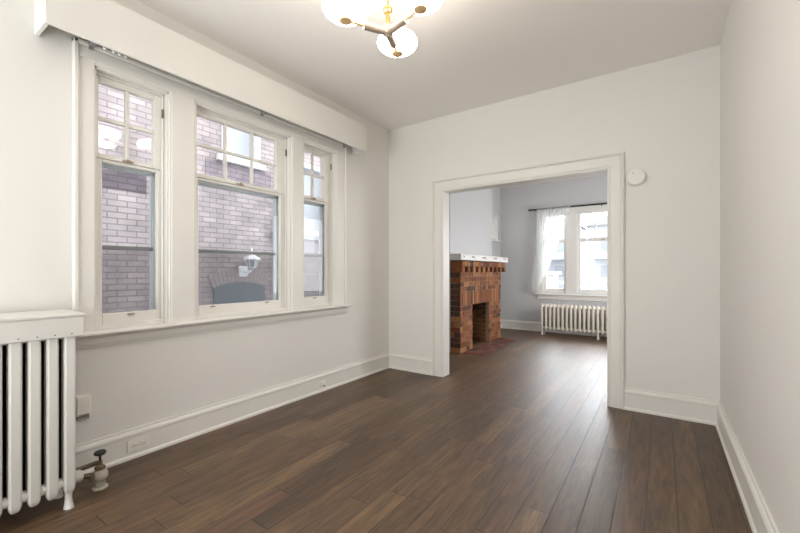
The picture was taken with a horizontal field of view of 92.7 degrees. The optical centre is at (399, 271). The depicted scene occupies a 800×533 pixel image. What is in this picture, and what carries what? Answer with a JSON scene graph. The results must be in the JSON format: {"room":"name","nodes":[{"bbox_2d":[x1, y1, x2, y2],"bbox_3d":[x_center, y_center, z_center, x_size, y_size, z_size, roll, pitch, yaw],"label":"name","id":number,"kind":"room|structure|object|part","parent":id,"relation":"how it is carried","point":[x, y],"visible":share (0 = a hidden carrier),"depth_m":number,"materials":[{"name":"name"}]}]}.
{"room":"empty dining room","nodes":[
{"label":"empty dining room","id":0,"kind":"room"},
{"bbox_2d":[0,0,500,444],"bbox_3d":[-0.611,-0.268,4.024,0.200,2.816,9.450,0,0,34],"label":"wall","id":1,"kind":"structure","parent":0,"point":[134,384],"depth_m":2.37,"materials":[{"name":"paint"}]},
{"bbox_2d":[76,394,90,420],"bbox_3d":[-1.769,0.759,2.133,0.026,0.133,0.064,0,0,34],"label":"wall box","id":2,"kind":"object","parent":1,"relation":"attached to","point":[83,402],"visible":0.95,"depth_m":2.12,"materials":[{"name":"white plastic"}]},
{"bbox_2d":[127,435,148,452],"bbox_3d":[-1.608,1.062,2.348,0.010,0.070,0.118,0,0,34],"label":"wall outlet","id":3,"kind":"object","parent":1,"relation":"attached to","point":[136,444],"visible":1,"depth_m":2.34,"materials":[{"name":"white plastic"}]},
{"bbox_2d":[34,0,365,154],"bbox_3d":[-1.117,-1.355,2.941,0.187,0.266,2.470,0,0,34],"label":"pelmet","id":4,"kind":"object","parent":1,"relation":"attached to","point":[109,24],"visible":1,"depth_m":2.43,"materials":[{"name":"paint"}]},
{"bbox_2d":[88,41,348,147],"bbox_3d":[-1.090,-1.257,2.977,0.133,0.086,2.180,0,0,34],"label":"track","id":5,"kind":"object","parent":4,"relation":"attached to","point":[92,45],"visible":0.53,"depth_m":2.14,"materials":[{"name":"silver metal"}]},
{"bbox_2d":[72,37,352,348],"bbox_3d":[-1.234,-0.427,3.049,0.274,1.715,2.255,0,0,34],"label":"window","id":6,"kind":"structure","parent":1,"relation":"in","point":[158,171],"depth_m":2.51,"materials":[{"name":"paint"}]},
{"bbox_3d":[-1.735,-0.147,2.430,0.027,0.026,0.288,0,0,34],"label":"meeting rail","id":7,"kind":"part","parent":6,"relation":"part of","materials":[{"name":"grey"}]},
{"bbox_3d":[-1.692,-0.914,2.383,0.036,0.495,0.378,0,0,34],"label":"sash","id":8,"kind":"part","parent":6,"relation":"part of","materials":[{"name":"paint"}]},
{"bbox_3d":[-1.752,-0.188,2.424,0.045,0.996,0.378,0,0,34],"label":"storm frame","id":9,"kind":"part","parent":6,"relation":"part of","materials":[{"name":"silver metal"}]},
{"bbox_3d":[-1.693,-0.172,2.384,0.033,0.985,0.378,0,0,34],"label":"sash","id":10,"kind":"part","parent":6,"relation":"part of","materials":[{"name":"paint"}]},
{"bbox_3d":[-1.176,0.348,3.009,0.134,0.032,2.255,0,0,34],"label":"window sill","id":11,"kind":"part","parent":6,"relation":"part of","materials":[{"name":"paint"}]},
{"bbox_2d":[76,352,388,473],"bbox_3d":[-1.611,1.051,2.360,0.030,0.178,5.273,0,0,34],"label":"baseboard","id":12,"kind":"structure","parent":1,"relation":"attached to","point":[166,432],"depth_m":2.76,"materials":[{"name":"paint"}]},
{"bbox_2d":[196,103,290,319],"bbox_3d":[-1.272,-0.417,3.048,0.212,1.515,0.832,0,0,34],"label":"window","id":13,"kind":"structure","parent":1,"relation":"in","point":[281,193],"depth_m":3.17,"materials":[{"name":"paint"}]},
{"bbox_3d":[-1.296,-0.152,3.070,0.027,0.026,0.700,0,0,34],"label":"meeting rail","id":14,"kind":"part","parent":13,"relation":"part of","materials":[{"name":"grey metal"}]},
{"bbox_3d":[-1.308,-0.191,3.073,0.045,1.001,0.806,0,0,34],"label":"storm frame","id":15,"kind":"part","parent":13,"relation":"part of","materials":[{"name":"silver metal"}]},
{"bbox_3d":[-1.248,-0.917,3.032,0.036,0.490,0.806,0,0,34],"label":"sash","id":16,"kind":"part","parent":13,"relation":"part of","materials":[{"name":"paint"}]},
{"bbox_3d":[-1.249,-0.175,3.033,0.033,0.990,0.806,0,0,34],"label":"sash","id":17,"kind":"part","parent":13,"relation":"part of","materials":[{"name":"paint"}]},
{"bbox_2d":[304,142,334,307],"bbox_3d":[-0.844,-0.417,3.673,0.212,1.515,0.418,0,0,34],"label":"window","id":18,"kind":"structure","parent":1,"relation":"in","point":[326,202],"depth_m":3.78,"materials":[{"name":"paint"}]},
{"bbox_3d":[-0.872,-0.159,3.689,0.027,0.026,0.294,0,0,34],"label":"meeting rail","id":19,"kind":"part","parent":18,"relation":"part of","materials":[{"name":"grey"}]},
{"bbox_3d":[-0.880,-0.194,3.697,0.045,1.008,0.392,0,0,34],"label":"storm frame","id":20,"kind":"part","parent":18,"relation":"part of","materials":[{"name":"silver metal"}]},
{"bbox_3d":[-0.820,-0.920,3.656,0.036,0.483,0.392,0,0,34],"label":"sash","id":21,"kind":"part","parent":18,"relation":"part of","materials":[{"name":"paint"}]},
{"bbox_3d":[-0.821,-0.178,3.657,0.033,0.997,0.392,0,0,34],"label":"sash","id":22,"kind":"part","parent":18,"relation":"part of","materials":[{"name":"paint"}]},
{"bbox_2d":[492,212,497,239],"bbox_3d":[1.679,-0.868,7.356,0.212,0.525,0.595,0,0,34],"label":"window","id":23,"kind":"structure","parent":1,"relation":"in","point":[494,215],"depth_m":7.56,"materials":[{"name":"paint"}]},
{"bbox_2d":[0,328,751,532],"bbox_3d":[0.969,1.200,2.943,4.028,0.120,9.450,0,0,34],"label":"floor","id":24,"kind":"structure","parent":0,"point":[522,435],"depth_m":2.27,"materials":[{"name":"brown wood"}]},
{"bbox_2d":[0,309,108,516],"bbox_3d":[-1.905,0.671,1.610,0.320,0.938,1.103,0,0,34],"label":"radiator","id":25,"kind":"object","parent":24,"relation":"on","point":[38,378],"depth_m":1.76,"materials":[{"name":"metal"}]},
{"bbox_3d":[-1.942,0.258,1.556,0.320,0.111,0.972,0,0,34],"label":"radiator cover","id":26,"kind":"part","parent":25,"relation":"part of","materials":[{"name":"white metal"}]},
{"bbox_2d":[449,254,515,355],"bbox_3d":[1.238,0.451,5.938,0.684,1.378,1.897,0,0,34],"label":"brick fireplace","id":27,"kind":"object","parent":24,"relation":"on","point":[475,279],"visible":1,"depth_m":5.64,"materials":[{"name":"brown brick"}]},
{"bbox_2d":[541,303,606,339],"bbox_3d":[3.241,0.858,6.537,1.571,0.565,0.191,0,0,34],"label":"radiator","id":28,"kind":"object","parent":24,"relation":"on","point":[552,315],"visible":0.71,"depth_m":6.62,"materials":[{"name":"white metal"}]},
{"bbox_2d":[137,0,731,187],"bbox_3d":[0.969,-1.736,2.943,4.028,0.120,9.450,0,0,34],"label":"ceiling","id":29,"kind":"structure","parent":0,"point":[468,54],"depth_m":2.82,"materials":[{"name":"white paint"}]},
{"bbox_2d":[322,0,443,57],"bbox_3d":[-0.017,-1.433,1.911,0.566,0.486,0.597,0,0,34],"label":"ceiling light","id":30,"kind":"object","parent":29,"relation":"attached to","point":[394,40],"visible":1,"depth_m":1.86,"materials":[{"name":"white glass"}]},
{"bbox_3d":[-0.264,-1.276,1.854,0.224,0.104,0.224,0,0,34],"label":"lamp shade","id":31,"kind":"part","parent":30,"relation":"part of","materials":[{"name":"white glass"}]},
{"bbox_3d":[-0.221,-1.220,1.874,0.093,0.015,0.015,0,0,-25],"label":"rod","id":32,"kind":"part","parent":30,"relation":"part of","materials":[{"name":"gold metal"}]},
{"bbox_3d":[-0.129,-1.220,1.916,0.111,0.039,0.038,0,0,-25],"label":"arm","id":33,"kind":"part","parent":30,"relation":"part of","materials":[{"name":"brown metal"}]},
{"bbox_3d":[-0.046,-1.220,2.010,0.038,0.039,0.095,0,0,14],"label":"arm","id":34,"kind":"part","parent":30,"relation":"part of","materials":[{"name":"brown metal"}]},
{"bbox_3d":[-0.015,-1.276,2.136,0.224,0.104,0.224,0,0,34],"label":"lamp shade","id":35,"kind":"part","parent":30,"relation":"part of","materials":[{"name":"white glass"}]},
{"bbox_3d":[-0.010,-1.220,1.889,0.038,0.039,0.118,0,0,-42],"label":"arm","id":36,"kind":"part","parent":30,"relation":"part of","materials":[{"name":"brown metal"}]},
{"bbox_3d":[0.062,-1.220,1.809,0.015,0.015,0.098,0,0,-42],"label":"rod","id":37,"kind":"part","parent":30,"relation":"part of","materials":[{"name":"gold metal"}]},
{"bbox_3d":[0.095,-1.276,1.773,0.224,0.104,0.224,0,0,34],"label":"lamp shade","id":38,"kind":"part","parent":30,"relation":"part of","materials":[{"name":"white glass"}]},
{"bbox_2d":[449,188,491,352],"bbox_3d":[1.061,-0.268,6.085,0.228,2.816,1.600,0,0,34],"label":"wall","id":39,"kind":"structure","parent":0,"point":[470,212],"depth_m":5.93,"materials":[{"name":"grey paint"}]},
{"bbox_2d":[501,175,606,326],"bbox_3d":[3.570,-0.268,6.767,3.998,2.816,0.200,0,0,34],"label":"wall","id":40,"kind":"structure","parent":0,"point":[519,301],"depth_m":7.40,"materials":[{"name":"grey paint"}]},
{"bbox_2d":[501,319,606,336],"bbox_3d":[3.538,1.051,6.649,3.678,0.178,0.030,0,0,34],"label":"baseboard","id":41,"kind":"structure","parent":40,"relation":"attached to","point":[507,324],"depth_m":7.34,"materials":[{"name":"paint"}]},
{"bbox_2d":[543,223,565,292],"bbox_3d":[2.930,-0.340,7.197,0.420,1.480,0.212,0,0,34],"label":"window","id":42,"kind":"structure","parent":40,"relation":"in","point":[545,289],"depth_m":7.08,"materials":[{"name":"paint"}]},
{"bbox_3d":[2.915,-0.091,7.175,0.394,0.943,0.033,0,0,34],"label":"sash","id":43,"kind":"part","parent":42,"relation":"part of","materials":[{"name":"paint"}]},
{"bbox_2d":[528,203,606,210],"bbox_3d":[3.499,-1.155,6.612,2.488,0.080,0.133,0,0,34],"label":"curtain rod","id":44,"kind":"object","parent":40,"relation":"attached to","point":[601,204],"visible":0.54,"depth_m":6.74,"materials":[{"name":"black metal"}]},
{"bbox_2d":[532,206,569,291],"bbox_3d":[2.780,-0.399,7.035,0.675,1.558,0.039,0,0,34],"label":"sheer curtain","id":45,"kind":"object","parent":44,"relation":"hanging from","point":[550,223],"visible":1,"depth_m":7.08,"materials":[{"name":"white fabric"}]},
{"bbox_2d":[534,204,606,301],"bbox_3d":[3.575,-0.333,6.718,2.295,1.715,0.275,0,0,34],"label":"window","id":46,"kind":"structure","parent":40,"relation":"in","point":[579,239],"depth_m":6.91,"materials":[{"name":"paint"}]},
{"bbox_3d":[3.532,0.428,6.656,2.295,0.024,0.125,0,0,34],"label":"window sill","id":47,"kind":"part","parent":46,"relation":"part of","materials":[{"name":"paint"}]},
{"bbox_3d":[3.574,-0.816,6.721,0.794,0.502,0.036,0,0,34],"label":"sash","id":48,"kind":"part","parent":46,"relation":"part of","materials":[{"name":"paint"}]},
{"bbox_3d":[3.575,-0.091,6.723,0.794,0.943,0.033,0,0,34],"label":"sash","id":49,"kind":"part","parent":46,"relation":"part of","materials":[{"name":"paint"}]},
{"bbox_2d":[389,45,719,400],"bbox_3d":[1.135,-0.268,3.711,3.035,2.816,0.060,0,0,34],"label":"wall","id":50,"kind":"structure","parent":0,"point":[664,115],"depth_m":3.12,"materials":[{"name":"paint"}]},
{"bbox_2d":[389,352,431,375],"bbox_3d":[0.109,1.051,4.359,0.608,0.178,0.030,0,0,34],"label":"baseboard","id":51,"kind":"structure","parent":50,"relation":"attached to","point":[403,362],"depth_m":4.36,"materials":[{"name":"paint"}]},
{"bbox_2d":[417,361,422,370],"bbox_3d":[0.221,1.060,4.272,0.070,0.110,0.010,0,0,34],"label":"wall outlet","id":52,"kind":"object","parent":50,"relation":"attached to","point":[419,363],"visible":1,"depth_m":4.27,"materials":[{"name":"white plastic"}]},
{"bbox_2d":[432,152,624,409],"bbox_3d":[1.151,0.075,3.736,1.820,2.130,0.188,0,0,34],"label":"door frame","id":53,"kind":"structure","parent":50,"relation":"attached to","point":[613,165],"depth_m":3.45,"materials":[{"name":"paint"}]},
{"bbox_2d":[626,169,645,185],"bbox_3d":[1.922,-0.768,3.110,0.136,0.136,0.042,0,0,34],"label":"smoke detector","id":54,"kind":"object","parent":50,"relation":"attached to","point":[635,177],"visible":1,"depth_m":3.09,"materials":[{"name":"white plastic"}]},
{"bbox_2d":[624,387,719,425],"bbox_3d":[2.109,1.051,2.989,0.612,0.178,0.030,0,0,34],"label":"baseboard","id":55,"kind":"structure","parent":50,"relation":"attached to","point":[692,409],"depth_m":2.98,"materials":[{"name":"paint"}]},
{"bbox_2d":[720,0,799,532],"bbox_3d":[0.921,-0.268,0.607,0.120,2.816,5.543,0,0,34],"label":"wall","id":56,"kind":"structure","parent":0,"point":[760,43],"depth_m":1.67,"materials":[{"name":"paint"}]},
{"bbox_2d":[715,401,778,532],"bbox_3d":[0.868,1.051,0.662,0.030,0.178,5.273,0,0,34],"label":"baseboard","id":57,"kind":"structure","parent":56,"relation":"attached to","point":[760,519],"depth_m":1.88,"materials":[{"name":"paint"}]},
{"label":"outside","id":58,"kind":"structure","parent":0,"visible":0},
{"bbox_2d":[585,280,606,289],"bbox_3d":[16.954,1.940,24.750,120.000,0.100,120.000,0,0,34],"label":"ground","id":59,"kind":"structure","parent":58,"point":[587,281],"depth_m":47.75,"materials":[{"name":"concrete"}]},
{"bbox_2d":[98,84,319,313],"bbox_3d":[-5.990,-1.660,6.164,6.350,7.100,13.800,0,0,34],"label":"neighbouring house","id":60,"kind":"structure","parent":59,"relation":"on","point":[227,220],"depth_m":5.74,"materials":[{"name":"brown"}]},
{"bbox_3d":[-2.641,-2.425,6.221,0.010,1.090,0.500,0,0,34],"label":"pane","id":61,"kind":"part","parent":60,"relation":"part of","materials":[{"name":"grey"}]},
{"bbox_3d":[-2.575,-1.745,6.176,0.170,0.090,0.840,0,0,34],"label":"sill","id":62,"kind":"part","parent":60,"relation":"part of","materials":[{"name":"white"}]},
{"bbox_2d":[239,248,260,276],"bbox_3d":[-2.405,-0.145,6.151,0.290,0.470,0.262,0,0,34],"label":"wall lantern","id":63,"kind":"object","parent":60,"relation":"attached to","point":[251,260],"visible":0.92,"depth_m":6.12,"materials":[{"name":"white paint"}]},
{"bbox_3d":[-2.388,-0.107,6.157,0.180,0.155,0.156,0,0,34],"label":"lamp glass","id":64,"kind":"part","parent":63,"relation":"part of","materials":[{"name":"grey"}]},
{"bbox_3d":[-1.849,-0.645,7.236,0.170,0.090,1.410,0,0,34],"label":"sill","id":65,"kind":"part","parent":60,"relation":"part of","materials":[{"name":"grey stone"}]},
{"bbox_3d":[-1.915,-1.375,7.282,0.010,1.190,1.070,0,0,34],"label":"pane","id":66,"kind":"part","parent":60,"relation":"part of","materials":[{"name":"grey"}]},
{"bbox_2d":[547,272,561,288],"bbox_3d":[3.611,0.950,9.466,0.620,1.880,0.620,0,0,34],"label":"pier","id":67,"kind":"structure","parent":59,"relation":"on","point":[552,277],"depth_m":9.18,"materials":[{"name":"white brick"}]},
{"bbox_2d":[547,227,588,285],"bbox_3d":[17.286,-2.985,47.795,10.300,9.750,10.400,0,0,34],"label":"house","id":68,"kind":"structure","parent":59,"relation":"on","point":[557,263],"depth_m":43.72,"materials":[{"name":"grey"}]},
{"bbox_3d":[18.062,-2.810,43.325,1.000,1.300,0.020,0,0,34],"label":"pane","id":69,"kind":"part","parent":68,"relation":"part of","materials":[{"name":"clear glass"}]},
{"bbox_3d":[18.062,-0.010,43.325,1.000,1.300,0.020,0,0,34],"label":"pane","id":70,"kind":"part","parent":68,"relation":"part of","materials":[{"name":"clear glass"}]},
{"bbox_2d":[559,281,587,288],"bbox_3d":[7.231,1.170,16.926,4.400,1.440,1.700,0,0,34],"label":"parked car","id":71,"kind":"object","parent":59,"relation":"on","point":[561,283],"visible":0.02,"depth_m":16.30,"materials":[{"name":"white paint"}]},
{"bbox_2d":[586,215,606,289],"bbox_3d":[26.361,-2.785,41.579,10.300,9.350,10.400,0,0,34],"label":"house","id":72,"kind":"structure","parent":59,"relation":"on","point":[597,249],"depth_m":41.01,"materials":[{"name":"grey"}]},
{"bbox_3d":[20.117,0.315,39.807,0.220,3.150,0.220,0,0,34],"label":"porch post","id":73,"kind":"part","parent":72,"relation":"part of","materials":[{"name":"white"}]},
{"bbox_3d":[21.912,-2.810,40.687,1.000,1.300,0.020,0,0,34],"label":"pane","id":74,"kind":"part","parent":72,"relation":"part of","materials":[{"name":"clear glass"}]},
{"bbox_3d":[21.912,-0.010,40.687,1.000,1.300,0.020,0,0,34],"label":"pane","id":75,"kind":"part","parent":72,"relation":"part of","materials":[{"name":"clear glass"}]}
]}

